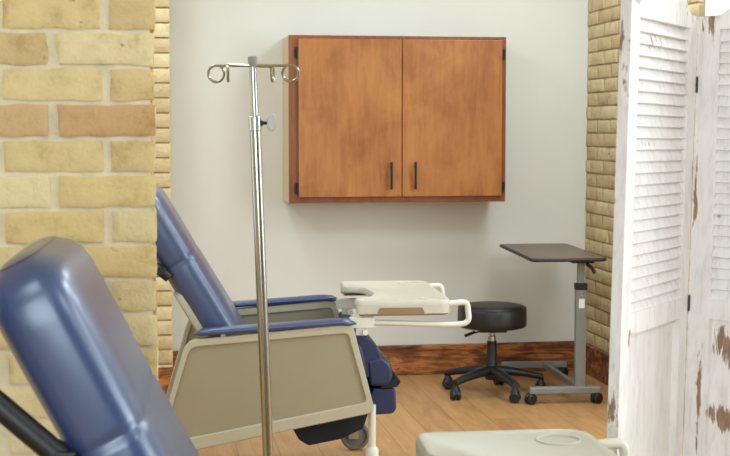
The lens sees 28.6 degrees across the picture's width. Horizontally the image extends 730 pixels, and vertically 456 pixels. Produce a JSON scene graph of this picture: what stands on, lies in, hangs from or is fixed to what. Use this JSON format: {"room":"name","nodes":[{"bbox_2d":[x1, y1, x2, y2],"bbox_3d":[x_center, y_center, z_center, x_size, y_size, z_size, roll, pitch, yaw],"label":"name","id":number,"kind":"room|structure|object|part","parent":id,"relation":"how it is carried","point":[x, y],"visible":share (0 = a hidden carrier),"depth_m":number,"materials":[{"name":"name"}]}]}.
{"room":"infusion treatment room","nodes":[
{"label":"infusion treatment room","id":0,"kind":"room"},
{"bbox_2d":[0,0,157,455],"bbox_3d":[-1.213,-0.245,3.079,1.509,2.754,0.427,-1,4,-9],"label":"wall","id":1,"kind":"structure","parent":0,"point":[78,116],"depth_m":2.97,"materials":[{"name":"yellow brick"}]},
{"bbox_2d":[151,0,172,366],"bbox_3d":[-1.631,-0.539,7.143,1.305,2.750,0.444,-1,4,-9],"label":"wall","id":2,"kind":"structure","parent":0,"point":[162,89],"depth_m":7.03,"materials":[{"name":"yellow brick"}]},
{"bbox_2d":[158,367,173,393],"bbox_3d":[-1.294,0.770,7.057,0.714,0.150,0.020,-1,4,-9],"label":"baseboard","id":3,"kind":"structure","parent":2,"relation":"attached to","point":[164,373],"depth_m":7.09,"materials":[{"name":"brown wood"}]},
{"bbox_2d":[168,0,588,350],"bbox_3d":[1.262,-0.594,7.899,4.697,2.750,0.150,-1,4,-9],"label":"wall","id":4,"kind":"structure","parent":0,"point":[311,248],"depth_m":7.67,"materials":[{"name":"paint"}]},
{"bbox_2d":[173,341,573,374],"bbox_3d":[0.092,0.716,7.720,2.235,0.163,0.024,-1,4,-9],"label":"baseboard","id":5,"kind":"structure","parent":4,"relation":"attached to","point":[422,359],"depth_m":7.78,"materials":[{"name":"brown wood"}]},
{"bbox_2d":[282,35,505,202],"bbox_3d":[0.152,-0.565,7.457,1.129,0.850,0.376,-1,4,-9],"label":"upper cabinet","id":6,"kind":"object","parent":4,"relation":"attached to","point":[367,119],"visible":1,"depth_m":7.31,"materials":[{"name":"brown wood"}]},
{"bbox_3d":[-0.403,-0.562,7.408,0.018,0.850,0.300,-1,4,-9],"label":"panel","id":7,"kind":"part","parent":6,"relation":"part of","materials":[{"name":"beige wood"}]},
{"bbox_3d":[-0.075,-0.558,7.277,0.530,0.802,0.019,-1,4,-9],"label":"door","id":8,"kind":"part","parent":6,"relation":"part of","materials":[{"name":"brown wood"}]},
{"bbox_3d":[0.134,-0.266,7.304,0.012,0.140,0.036,-1,4,-9],"label":"handle","id":9,"kind":"part","parent":6,"relation":"part of","materials":[{"name":"black metal"}]},
{"bbox_3d":[0.258,-0.268,7.323,0.012,0.140,0.036,-1,4,-9],"label":"handle","id":10,"kind":"part","parent":6,"relation":"part of","materials":[{"name":"black metal"}]},
{"bbox_3d":[0.449,-0.564,7.360,0.524,0.802,0.019,-1,4,-9],"label":"door","id":11,"kind":"part","parent":6,"relation":"part of","materials":[{"name":"brown wood"}]},
{"bbox_2d":[197,370,683,455],"bbox_3d":[0.591,1.200,2.973,7.900,0.120,9.900,-1,4,-9],"label":"floor","id":12,"kind":"structure","parent":0,"point":[423,405],"depth_m":6.64,"materials":[{"name":"laminate"}]},
{"bbox_2d":[0,236,198,455],"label":"recliner chair","id":13,"kind":"object","parent":12,"relation":"on","point":[77,352],"depth_m":2.16,"materials":[{"name":"blue leather"}]},
{"bbox_3d":[-0.579,0.239,2.140,0.343,0.288,0.038,3,4,-7],"label":"push handle","id":14,"kind":"part","parent":13,"relation":"part of","materials":[{"name":"black plastic"}]},
{"bbox_3d":[-0.386,0.378,2.431,0.471,0.695,0.532,3,4,-7],"label":"backrest","id":15,"kind":"part","parent":13,"relation":"part of","materials":[{"name":"blue leather"}]},
{"bbox_2d":[207,56,299,455],"bbox_3d":[-0.229,0.327,3.657,0.530,1.522,0.507,0,4,0],"label":"stand","id":16,"kind":"object","parent":12,"relation":"on","point":[255,122],"visible":1,"depth_m":3.60,"materials":[{"name":"silver metal"}]},
{"bbox_3d":[-0.236,-0.264,3.590,0.021,0.044,0.014,0,4,0],"label":"knob","id":17,"kind":"part","parent":16,"relation":"part of","materials":[{"name":"white plastic"}]},
{"bbox_2d":[267,280,471,455],"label":"recliner chair","id":18,"kind":"object","parent":12,"relation":"on","point":[333,376],"depth_m":5.15,"materials":[{"name":"beige plastic"}]},
{"bbox_3d":[-0.358,0.568,5.123,0.722,0.378,0.027,0,4,-6],"label":"panel","id":19,"kind":"part","parent":18,"relation":"part of","materials":[{"name":"beige plastic"}]},
{"bbox_3d":[-0.360,0.578,5.123,0.782,0.466,0.045,0,4,-6],"label":"frame","id":20,"kind":"part","parent":18,"relation":"part of","materials":[{"name":"beige plastic"}]},
{"bbox_3d":[-0.022,0.446,5.510,0.107,0.175,0.610,0,4,-6],"label":"seat","id":21,"kind":"part","parent":18,"relation":"part of","materials":[{"name":"blue leather"}]},
{"bbox_3d":[-0.280,0.477,5.485,0.509,0.155,0.650,0,4,-6],"label":"seat","id":22,"kind":"part","parent":18,"relation":"part of","materials":[{"name":"blue leather"}]},
{"bbox_3d":[0.026,0.742,5.188,0.048,0.205,0.048,0,4,-6],"label":"leg","id":23,"kind":"part","parent":18,"relation":"part of","materials":[{"name":"white metal"}]},
{"bbox_2d":[340,280,449,315],"bbox_3d":[0.105,0.265,5.488,0.411,0.056,0.694,0,4,0],"label":"tray","id":24,"kind":"object","parent":18,"relation":"on","point":[403,297],"depth_m":5.27,"materials":[{"name":"plastic"}]},
{"bbox_3d":[0.181,0.312,5.191,0.418,0.102,0.021,0,4,-6],"label":"rail","id":25,"kind":"part","parent":18,"relation":"part of","materials":[{"name":"white plastic"}]},
{"bbox_3d":[0.120,0.273,5.734,0.410,0.102,0.021,0,4,-6],"label":"rail","id":26,"kind":"part","parent":18,"relation":"part of","materials":[{"name":"white plastic"}]},
{"bbox_2d":[442,301,545,403],"bbox_3d":[0.657,0.607,7.189,0.524,0.456,0.534,0,4,0],"label":"stool","id":27,"kind":"object","parent":12,"relation":"on","point":[491,317],"visible":0.91,"depth_m":7.08,"materials":[{"name":"black leather"}]},
{"bbox_3d":[0.520,0.722,7.263,0.245,0.080,0.066,3,5,32],"label":"leg","id":28,"kind":"part","parent":27,"relation":"part of","materials":[{"name":"black plastic"}]},
{"bbox_3d":[0.532,0.734,7.103,0.245,0.080,0.066,-3,5,-40],"label":"leg","id":29,"kind":"part","parent":27,"relation":"part of","materials":[{"name":"black plastic"}]},
{"bbox_3d":[0.557,0.528,7.166,0.122,0.038,0.021,-1,4,-8],"label":"lever","id":30,"kind":"part","parent":27,"relation":"part of","materials":[{"name":"black plastic"}]},
{"bbox_3d":[0.637,0.438,7.170,0.346,0.116,0.346,0,4,0],"label":"seat","id":31,"kind":"part","parent":27,"relation":"part of","materials":[{"name":"black leather"}]},
{"bbox_3d":[0.637,0.507,7.175,0.140,0.022,0.120,0,4,0],"label":"seat plate","id":32,"kind":"part","parent":27,"relation":"part of","materials":[{"name":"black plastic"}]},
{"bbox_3d":[0.689,0.736,7.064,0.066,0.080,0.245,-2,4,-22],"label":"leg","id":33,"kind":"part","parent":27,"relation":"part of","materials":[{"name":"black plastic"}]},
{"bbox_3d":[0.774,0.727,7.200,0.245,0.080,0.066,0,4,-4],"label":"leg","id":34,"kind":"part","parent":27,"relation":"part of","materials":[{"name":"black plastic"}]},
{"bbox_2d":[415,429,629,455],"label":"recliner chair","id":35,"kind":"object","parent":12,"relation":"on","point":[535,442],"depth_m":2.76,"materials":[{"name":"plastic"}]},
{"bbox_2d":[415,429,617,455],"bbox_3d":[0.309,0.456,2.535,0.421,0.056,0.697,0,4,0],"label":"tray","id":36,"kind":"object","parent":35,"relation":"on","point":[535,442],"depth_m":2.75,"materials":[{"name":"plastic"}]},
{"bbox_3d":[0.320,0.464,2.782,0.410,0.102,0.021,-1,4,-7],"label":"rail","id":37,"kind":"part","parent":35,"relation":"part of","materials":[{"name":"white plastic"}]},
{"bbox_2d":[499,243,606,404],"bbox_3d":[0.934,0.471,7.282,0.390,0.714,0.867,0,4,-5],"label":"table","id":38,"kind":"object","parent":12,"relation":"on","point":[555,252],"visible":0.88,"depth_m":6.95,"materials":[{"name":"metal"}]},
{"bbox_3d":[1.089,0.193,6.901,0.053,0.056,0.040,1,4,13],"label":"release lever","id":39,"kind":"part","parent":38,"relation":"part of","materials":[{"name":"black plastic"}]},
{"bbox_2d":[607,0,729,455],"bbox_3d":[0.828,0.277,3.228,0.620,1.672,0.417,1,4,0],"label":"folding screen","id":40,"kind":"object","parent":12,"relation":"on","point":[658,82],"visible":1,"depth_m":3.30,"materials":[{"name":"white paint"}]},
{"bbox_3d":[0.954,0.276,3.280,0.460,1.672,0.024,5,5,40],"label":"screen panel","id":41,"kind":"part","parent":40,"relation":"part of","materials":[{"name":"white paint"}]},
{"bbox_2d":[585,0,729,381],"bbox_3d":[1.486,-0.534,7.071,0.315,2.750,1.563,-1,4,-9],"label":"wall","id":42,"kind":"structure","parent":0,"point":[603,23],"depth_m":7.56,"materials":[{"name":"yellow brick"}]},
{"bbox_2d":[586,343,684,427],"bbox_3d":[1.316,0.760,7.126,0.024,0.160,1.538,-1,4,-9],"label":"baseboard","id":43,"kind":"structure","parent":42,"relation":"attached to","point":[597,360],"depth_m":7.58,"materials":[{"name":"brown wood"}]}
]}

